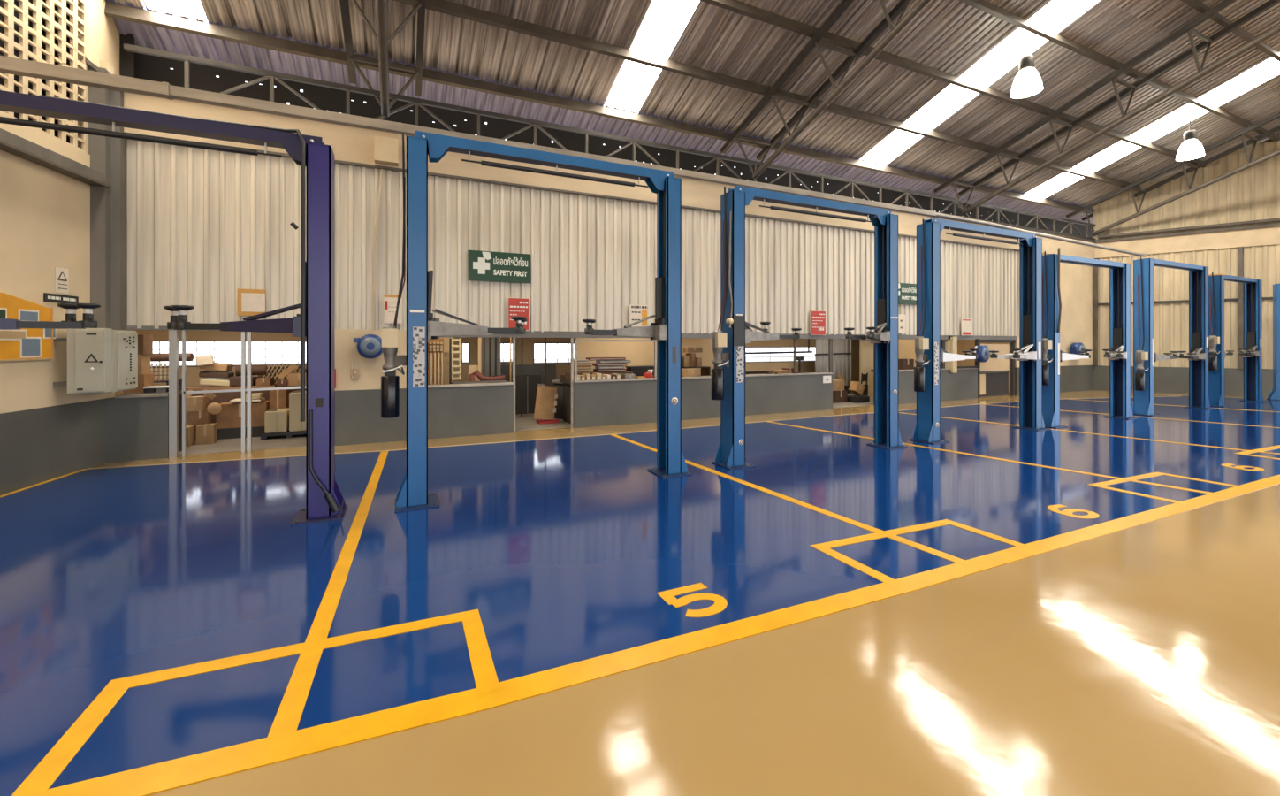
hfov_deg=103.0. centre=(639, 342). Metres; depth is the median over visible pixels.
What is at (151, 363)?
crate
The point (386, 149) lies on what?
panel
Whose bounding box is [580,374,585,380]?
file box
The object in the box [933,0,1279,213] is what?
roof truss
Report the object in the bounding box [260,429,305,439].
pallet
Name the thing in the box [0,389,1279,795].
floor
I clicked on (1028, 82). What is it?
lamp
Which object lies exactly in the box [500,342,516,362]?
window
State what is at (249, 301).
framed notice
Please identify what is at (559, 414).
drum
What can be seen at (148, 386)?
tray
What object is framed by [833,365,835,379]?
tube
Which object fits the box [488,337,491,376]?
pipe
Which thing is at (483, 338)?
pipe
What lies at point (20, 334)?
picture
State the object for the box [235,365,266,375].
roll
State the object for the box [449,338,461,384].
rack
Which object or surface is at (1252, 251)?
wall
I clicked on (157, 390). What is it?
box
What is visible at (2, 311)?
print
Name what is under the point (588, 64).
ceiling
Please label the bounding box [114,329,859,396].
wall
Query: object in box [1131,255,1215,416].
lift
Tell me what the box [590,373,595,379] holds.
file box
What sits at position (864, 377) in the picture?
folding chair
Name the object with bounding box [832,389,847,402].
carton
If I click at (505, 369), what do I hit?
wall partition
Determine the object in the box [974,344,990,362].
hose reel
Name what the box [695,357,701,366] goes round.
carton
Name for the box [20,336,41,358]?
picture
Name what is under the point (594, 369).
flat box
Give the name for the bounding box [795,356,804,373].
stand
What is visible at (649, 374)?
bag
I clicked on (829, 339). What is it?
window frame
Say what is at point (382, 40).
roof truss
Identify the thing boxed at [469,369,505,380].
curved pipe
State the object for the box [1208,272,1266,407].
lift
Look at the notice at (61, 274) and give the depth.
6.10 m
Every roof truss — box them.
[339,0,425,117]
[720,0,931,178]
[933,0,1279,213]
[1066,111,1279,236]
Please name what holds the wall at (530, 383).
on the floor
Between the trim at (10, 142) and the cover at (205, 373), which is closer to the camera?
the trim at (10, 142)
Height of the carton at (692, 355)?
0.317 m
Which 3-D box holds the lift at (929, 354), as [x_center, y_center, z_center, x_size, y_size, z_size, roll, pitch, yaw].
[5.986,-0.217,8.887,3.399,3.635,0.589,0,0,-25]
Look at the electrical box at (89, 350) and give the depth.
6.09 m
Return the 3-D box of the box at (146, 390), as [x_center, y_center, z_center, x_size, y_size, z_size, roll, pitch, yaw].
[-6.956,0.670,7.239,0.110,0.060,0.120,0,0,-25]
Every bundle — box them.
[195,353,213,365]
[245,392,263,399]
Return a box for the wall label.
[822,375,830,382]
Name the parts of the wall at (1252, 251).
wall rail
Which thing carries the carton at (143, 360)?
on the carton at (143, 379)
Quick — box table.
[186,383,280,425]
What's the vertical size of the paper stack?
0.047 m
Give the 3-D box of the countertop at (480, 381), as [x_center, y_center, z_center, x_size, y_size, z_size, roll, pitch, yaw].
[-2.930,1.150,9.336,0.980,0.880,0.600,0,0,-25]
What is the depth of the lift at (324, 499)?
4.59 m
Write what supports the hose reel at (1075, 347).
attached to the wall at (202, 225)
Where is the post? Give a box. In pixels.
[950,336,957,373]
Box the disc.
[206,402,221,414]
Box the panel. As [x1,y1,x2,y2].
[374,135,398,166]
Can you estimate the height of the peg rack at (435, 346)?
1.695 m
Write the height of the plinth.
0.150 m
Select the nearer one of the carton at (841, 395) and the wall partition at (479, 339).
the wall partition at (479, 339)
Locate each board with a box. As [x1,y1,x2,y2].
[0,292,56,361]
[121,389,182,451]
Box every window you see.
[150,340,305,366]
[461,342,470,363]
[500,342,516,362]
[533,342,574,364]
[746,346,815,362]
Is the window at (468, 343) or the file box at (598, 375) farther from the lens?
the window at (468, 343)
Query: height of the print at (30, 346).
0.190 m
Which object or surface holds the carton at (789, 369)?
on the workbench
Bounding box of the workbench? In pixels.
[746,370,773,374]
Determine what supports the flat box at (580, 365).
on the flat box at (581, 368)
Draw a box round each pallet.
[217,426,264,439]
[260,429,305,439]
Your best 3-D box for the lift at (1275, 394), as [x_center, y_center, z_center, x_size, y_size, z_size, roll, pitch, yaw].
[18.841,-0.030,13.424,2.900,3.260,0.420,0,0,41]
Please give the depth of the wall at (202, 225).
9.01 m
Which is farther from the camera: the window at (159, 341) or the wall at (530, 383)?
the wall at (530, 383)
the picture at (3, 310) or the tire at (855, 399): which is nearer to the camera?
the picture at (3, 310)
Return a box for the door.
[977,339,1014,398]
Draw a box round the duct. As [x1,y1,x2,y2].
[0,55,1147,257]
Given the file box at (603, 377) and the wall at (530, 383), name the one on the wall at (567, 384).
the file box at (603, 377)
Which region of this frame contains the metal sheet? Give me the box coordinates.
[814,338,852,393]
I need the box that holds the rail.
[746,338,812,354]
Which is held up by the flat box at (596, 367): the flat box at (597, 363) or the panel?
the flat box at (597, 363)
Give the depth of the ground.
54.65 m
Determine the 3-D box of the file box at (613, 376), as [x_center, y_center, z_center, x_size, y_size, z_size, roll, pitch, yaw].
[-0.578,0.698,10.366,0.082,0.124,0.282,0,0,-25]
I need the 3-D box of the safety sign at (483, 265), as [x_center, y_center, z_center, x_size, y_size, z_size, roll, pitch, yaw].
[-2.461,-1.340,8.956,1.070,0.520,0.016,0,0,-25]
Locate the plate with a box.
[43,292,78,303]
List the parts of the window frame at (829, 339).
frame post, frame post, frame post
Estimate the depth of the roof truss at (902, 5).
9.36 m
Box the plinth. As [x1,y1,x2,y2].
[564,371,633,380]
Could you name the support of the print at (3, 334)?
attached to the board at (24, 344)
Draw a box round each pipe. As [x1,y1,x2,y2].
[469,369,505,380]
[483,337,485,376]
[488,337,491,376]
[495,337,496,376]
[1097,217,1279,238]
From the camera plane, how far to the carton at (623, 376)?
10.45 m
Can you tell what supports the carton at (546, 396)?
on the tray at (539, 421)
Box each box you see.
[53,327,112,393]
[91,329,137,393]
[144,388,155,392]
[155,387,168,392]
[573,358,588,362]
[573,361,592,365]
[573,364,591,367]
[573,366,592,370]
[573,369,591,373]
[573,373,580,380]
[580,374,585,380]
[582,373,590,380]
[586,357,625,360]
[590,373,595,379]
[592,362,627,365]
[592,372,601,379]
[593,368,626,372]
[594,365,624,368]
[595,359,630,363]
[601,373,606,379]
[603,373,610,379]
[608,373,616,379]
[611,373,620,378]
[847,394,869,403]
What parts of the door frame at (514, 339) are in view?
frame post, frame post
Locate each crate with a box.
[150,362,168,380]
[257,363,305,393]
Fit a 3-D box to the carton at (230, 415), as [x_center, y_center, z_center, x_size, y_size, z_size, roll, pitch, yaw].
[-6.802,1.219,8.767,0.680,0.402,0.404,0,0,-25]
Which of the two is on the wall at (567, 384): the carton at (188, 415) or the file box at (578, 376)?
the file box at (578, 376)
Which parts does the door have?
kick panel, panel, panel, door rail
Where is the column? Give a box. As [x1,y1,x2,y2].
[80,56,125,329]
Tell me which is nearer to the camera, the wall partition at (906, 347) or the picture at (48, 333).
the picture at (48, 333)
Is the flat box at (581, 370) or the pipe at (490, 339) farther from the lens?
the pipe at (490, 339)
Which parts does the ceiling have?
skylight panel, skylight panel, skylight panel, skylight panel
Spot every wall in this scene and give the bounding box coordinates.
[0,0,134,495]
[105,138,1093,462]
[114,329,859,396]
[439,336,500,384]
[492,373,540,414]
[1093,135,1279,397]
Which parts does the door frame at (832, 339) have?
frame post, frame post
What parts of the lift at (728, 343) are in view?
pump motor, valve lever, plate, swing arm, swing arm, swing arm, lift chain, plate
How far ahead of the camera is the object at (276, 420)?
8.54 m
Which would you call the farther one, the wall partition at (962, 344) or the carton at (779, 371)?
the wall partition at (962, 344)
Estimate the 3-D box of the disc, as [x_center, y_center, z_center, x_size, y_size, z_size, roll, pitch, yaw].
[-6.840,1.050,8.186,0.190,0.190,0.020,0,0,-25]
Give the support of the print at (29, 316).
attached to the board at (24, 344)
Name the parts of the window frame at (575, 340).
post, rail, post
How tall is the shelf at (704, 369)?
1.735 m
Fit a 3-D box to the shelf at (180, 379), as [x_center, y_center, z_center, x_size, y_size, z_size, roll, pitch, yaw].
[-7.904,0.615,8.313,0.500,0.030,0.550,0,0,-25]
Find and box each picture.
[0,307,7,318]
[0,328,26,340]
[18,308,38,320]
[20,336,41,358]
[43,327,56,338]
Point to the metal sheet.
(841, 347)
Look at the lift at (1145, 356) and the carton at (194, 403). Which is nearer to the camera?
the carton at (194, 403)
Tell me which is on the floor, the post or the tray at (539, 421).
the tray at (539, 421)
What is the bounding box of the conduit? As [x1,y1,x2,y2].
[372,168,382,330]
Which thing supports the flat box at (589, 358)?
on the flat box at (597, 361)
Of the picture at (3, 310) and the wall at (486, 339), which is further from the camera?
the wall at (486, 339)
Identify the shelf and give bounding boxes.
[153,378,182,382]
[681,365,710,374]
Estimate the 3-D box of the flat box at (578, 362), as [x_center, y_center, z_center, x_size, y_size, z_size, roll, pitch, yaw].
[-1.197,0.413,10.447,0.380,0.050,0.252,0,0,-25]
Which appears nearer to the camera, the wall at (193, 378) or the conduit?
the conduit
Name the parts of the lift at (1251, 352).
pump motor, lift chain, plate, swing arm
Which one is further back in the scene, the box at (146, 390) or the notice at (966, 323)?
the notice at (966, 323)
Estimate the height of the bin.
0.260 m
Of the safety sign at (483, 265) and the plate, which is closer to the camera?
the plate
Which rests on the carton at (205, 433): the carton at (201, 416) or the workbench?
the carton at (201, 416)
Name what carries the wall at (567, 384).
on the floor
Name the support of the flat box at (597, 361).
on the flat box at (597, 363)
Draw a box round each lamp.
[1010,34,1043,98]
[1175,109,1204,160]
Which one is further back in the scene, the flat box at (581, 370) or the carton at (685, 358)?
the carton at (685, 358)
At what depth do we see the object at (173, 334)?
7.19 m
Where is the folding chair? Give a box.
[860,372,868,396]
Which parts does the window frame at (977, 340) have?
post, rail, post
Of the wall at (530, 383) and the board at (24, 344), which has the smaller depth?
the board at (24, 344)
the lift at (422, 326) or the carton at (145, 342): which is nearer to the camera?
the lift at (422, 326)
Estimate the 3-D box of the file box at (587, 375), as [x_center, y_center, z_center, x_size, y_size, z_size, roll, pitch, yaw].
[-1.069,0.682,10.137,0.079,0.156,0.282,0,0,-25]
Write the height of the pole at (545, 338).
2.436 m
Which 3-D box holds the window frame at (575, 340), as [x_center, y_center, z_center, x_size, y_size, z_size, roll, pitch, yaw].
[-0.452,0.325,9.996,1.735,0.790,0.045,0,0,-25]
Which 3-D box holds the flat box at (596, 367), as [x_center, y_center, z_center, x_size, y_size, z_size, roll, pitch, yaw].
[-0.650,0.511,10.812,0.560,0.055,0.252,0,0,-25]
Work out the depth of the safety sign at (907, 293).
13.38 m
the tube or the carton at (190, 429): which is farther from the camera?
the tube
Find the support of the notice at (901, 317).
attached to the wall at (202, 225)
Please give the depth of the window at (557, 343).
13.30 m
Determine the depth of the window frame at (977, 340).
14.37 m
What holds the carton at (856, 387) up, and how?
on the tire at (855, 399)
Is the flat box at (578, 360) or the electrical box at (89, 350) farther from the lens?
the flat box at (578, 360)
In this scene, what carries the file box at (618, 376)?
on the wall at (567, 384)
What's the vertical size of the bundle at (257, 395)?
0.096 m
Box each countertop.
[449,380,509,383]
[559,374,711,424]
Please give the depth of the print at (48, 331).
5.91 m
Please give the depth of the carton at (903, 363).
14.19 m
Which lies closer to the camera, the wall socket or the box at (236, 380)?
the wall socket
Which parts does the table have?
lid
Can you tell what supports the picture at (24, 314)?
attached to the board at (24, 344)
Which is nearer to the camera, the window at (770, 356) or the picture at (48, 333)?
the picture at (48, 333)
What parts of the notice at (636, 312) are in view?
yellow panel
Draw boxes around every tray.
[143,385,168,388]
[535,418,559,423]
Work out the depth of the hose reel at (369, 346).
7.89 m
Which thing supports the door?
in the wall at (202, 225)
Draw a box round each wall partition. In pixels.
[477,337,481,380]
[500,363,556,386]
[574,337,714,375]
[859,339,873,393]
[898,339,916,365]
[957,339,1010,392]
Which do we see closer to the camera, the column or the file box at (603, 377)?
the column
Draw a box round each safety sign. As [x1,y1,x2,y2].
[468,249,530,282]
[898,282,916,304]
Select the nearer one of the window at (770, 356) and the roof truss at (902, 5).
the roof truss at (902, 5)
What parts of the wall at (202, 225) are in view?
window sill, window sill, window sill, window sill, window sill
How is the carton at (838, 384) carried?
on the carton at (841, 395)
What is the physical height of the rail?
1.125 m
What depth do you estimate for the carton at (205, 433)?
8.06 m
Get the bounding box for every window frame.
[574,339,656,380]
[745,338,831,374]
[940,338,980,368]
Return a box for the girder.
[123,43,1095,240]
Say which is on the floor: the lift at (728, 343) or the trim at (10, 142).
the lift at (728, 343)
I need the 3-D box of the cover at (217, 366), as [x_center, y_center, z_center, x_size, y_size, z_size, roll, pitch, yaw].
[-7.437,0.410,8.945,0.388,0.172,0.340,0,0,-25]
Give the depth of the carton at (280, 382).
9.21 m
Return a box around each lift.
[0,90,347,525]
[380,130,692,511]
[711,184,907,469]
[908,217,1050,443]
[1042,248,1137,428]
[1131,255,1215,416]
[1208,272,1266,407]
[1266,283,1279,400]
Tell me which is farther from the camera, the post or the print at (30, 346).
the post
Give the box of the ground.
[150,355,815,365]
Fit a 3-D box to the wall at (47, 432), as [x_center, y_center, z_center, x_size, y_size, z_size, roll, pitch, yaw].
[-4.410,-3.717,-2.917,0.629,10.635,22.693,0,0,-18]
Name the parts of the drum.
drum lid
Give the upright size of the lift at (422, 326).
3.695 m
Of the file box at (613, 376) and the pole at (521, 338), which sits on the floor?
the pole at (521, 338)
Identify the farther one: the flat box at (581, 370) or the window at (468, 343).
the window at (468, 343)
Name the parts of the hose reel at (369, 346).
hanging cord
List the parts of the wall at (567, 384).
counter leg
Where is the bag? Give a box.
[643,369,653,377]
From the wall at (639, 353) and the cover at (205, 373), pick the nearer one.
the cover at (205, 373)
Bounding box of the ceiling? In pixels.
[68,0,1279,237]
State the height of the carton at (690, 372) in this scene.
0.182 m
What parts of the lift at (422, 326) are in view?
pump motor, valve lever, plate, swing arm, swing arm, swing arm, lift chain, plate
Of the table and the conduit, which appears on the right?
the conduit
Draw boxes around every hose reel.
[350,334,382,379]
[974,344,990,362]
[1069,342,1085,354]
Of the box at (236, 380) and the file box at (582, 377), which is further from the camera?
the file box at (582, 377)
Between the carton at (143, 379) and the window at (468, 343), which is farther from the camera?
the window at (468, 343)
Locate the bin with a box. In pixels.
[624,365,654,377]
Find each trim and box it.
[0,128,111,188]
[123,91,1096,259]
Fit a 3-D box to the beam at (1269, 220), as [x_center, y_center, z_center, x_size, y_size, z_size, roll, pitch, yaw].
[19.083,-3.570,14.283,9.300,0.110,0.110,0,0,38]
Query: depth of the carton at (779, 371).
13.09 m
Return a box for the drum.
[552,379,563,419]
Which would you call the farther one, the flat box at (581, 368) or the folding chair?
the folding chair
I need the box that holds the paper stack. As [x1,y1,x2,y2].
[229,397,265,402]
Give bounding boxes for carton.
[123,373,153,393]
[137,334,152,354]
[137,354,150,373]
[186,388,216,411]
[186,401,211,425]
[186,411,197,440]
[186,425,194,446]
[196,422,217,444]
[216,400,269,428]
[256,377,274,385]
[269,388,289,409]
[276,363,305,386]
[276,379,287,386]
[533,383,557,419]
[621,373,635,378]
[681,355,689,366]
[683,347,702,352]
[683,368,697,376]
[685,352,695,366]
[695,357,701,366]
[773,369,792,373]
[782,367,793,373]
[832,373,845,390]
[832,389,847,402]
[848,380,864,395]
[898,358,914,369]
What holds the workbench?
on the floor
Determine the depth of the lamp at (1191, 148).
12.97 m
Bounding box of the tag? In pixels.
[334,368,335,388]
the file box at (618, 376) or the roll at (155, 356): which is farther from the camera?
the file box at (618, 376)
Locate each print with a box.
[0,309,5,318]
[0,330,25,338]
[20,311,38,320]
[22,338,39,355]
[45,327,55,336]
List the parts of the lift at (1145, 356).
pump motor, plate, swing arm, lift chain, swing arm, plate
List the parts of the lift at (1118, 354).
pump motor, plate, swing arm, lift chain, plate, swing arm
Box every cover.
[198,370,234,378]
[199,362,232,371]
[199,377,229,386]
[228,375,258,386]
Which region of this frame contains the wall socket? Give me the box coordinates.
[350,368,358,379]
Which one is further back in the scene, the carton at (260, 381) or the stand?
the stand
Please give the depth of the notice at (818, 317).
12.07 m
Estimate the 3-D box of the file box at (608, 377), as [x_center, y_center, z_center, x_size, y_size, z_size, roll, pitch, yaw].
[-0.677,0.698,10.320,0.079,0.124,0.282,0,0,-25]
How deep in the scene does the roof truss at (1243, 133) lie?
15.17 m
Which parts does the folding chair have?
chair frame, seat, backrest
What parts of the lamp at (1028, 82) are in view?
hanging rod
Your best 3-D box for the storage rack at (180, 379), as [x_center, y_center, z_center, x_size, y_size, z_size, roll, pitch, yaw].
[-7.904,1.098,8.313,0.500,0.996,0.550,0,0,-25]
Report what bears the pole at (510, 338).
on the floor
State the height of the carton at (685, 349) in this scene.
0.122 m
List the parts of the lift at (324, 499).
swing arm, swing arm, swing arm, plate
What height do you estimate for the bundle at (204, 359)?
0.205 m
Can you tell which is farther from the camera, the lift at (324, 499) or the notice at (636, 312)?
the notice at (636, 312)
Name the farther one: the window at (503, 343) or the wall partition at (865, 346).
the wall partition at (865, 346)
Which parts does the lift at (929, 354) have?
pump motor, plate, swing arm, swing arm, swing arm, lift chain, plate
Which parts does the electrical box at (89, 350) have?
cabinet door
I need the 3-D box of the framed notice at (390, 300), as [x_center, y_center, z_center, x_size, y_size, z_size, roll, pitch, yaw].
[-3.997,-0.550,8.240,0.260,0.460,0.016,0,0,-25]
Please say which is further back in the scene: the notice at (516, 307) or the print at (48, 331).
the notice at (516, 307)
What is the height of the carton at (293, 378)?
0.404 m
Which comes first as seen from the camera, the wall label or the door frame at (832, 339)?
the wall label
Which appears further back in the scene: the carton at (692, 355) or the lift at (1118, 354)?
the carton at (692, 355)
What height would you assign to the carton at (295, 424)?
0.675 m
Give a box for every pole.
[510,337,511,381]
[520,337,523,417]
[544,337,546,385]
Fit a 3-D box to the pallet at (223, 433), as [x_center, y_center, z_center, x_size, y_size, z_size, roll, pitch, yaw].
[-6.794,1.508,8.748,0.720,0.176,0.400,0,0,-25]
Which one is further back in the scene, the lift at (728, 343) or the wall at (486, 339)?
the wall at (486, 339)
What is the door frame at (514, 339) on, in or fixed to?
attached to the wall at (202, 225)
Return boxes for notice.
[54,266,68,293]
[236,288,265,315]
[383,294,402,323]
[507,297,529,330]
[629,304,647,326]
[810,310,825,335]
[898,313,905,333]
[960,318,972,335]
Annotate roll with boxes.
[150,352,193,361]
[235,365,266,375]
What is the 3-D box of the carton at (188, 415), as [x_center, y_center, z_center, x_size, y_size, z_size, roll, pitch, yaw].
[-7.414,1.337,8.316,0.230,0.518,0.224,0,0,-25]
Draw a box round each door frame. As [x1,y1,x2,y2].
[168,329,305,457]
[512,337,573,432]
[831,338,874,409]
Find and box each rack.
[153,378,182,389]
[427,338,443,384]
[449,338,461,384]

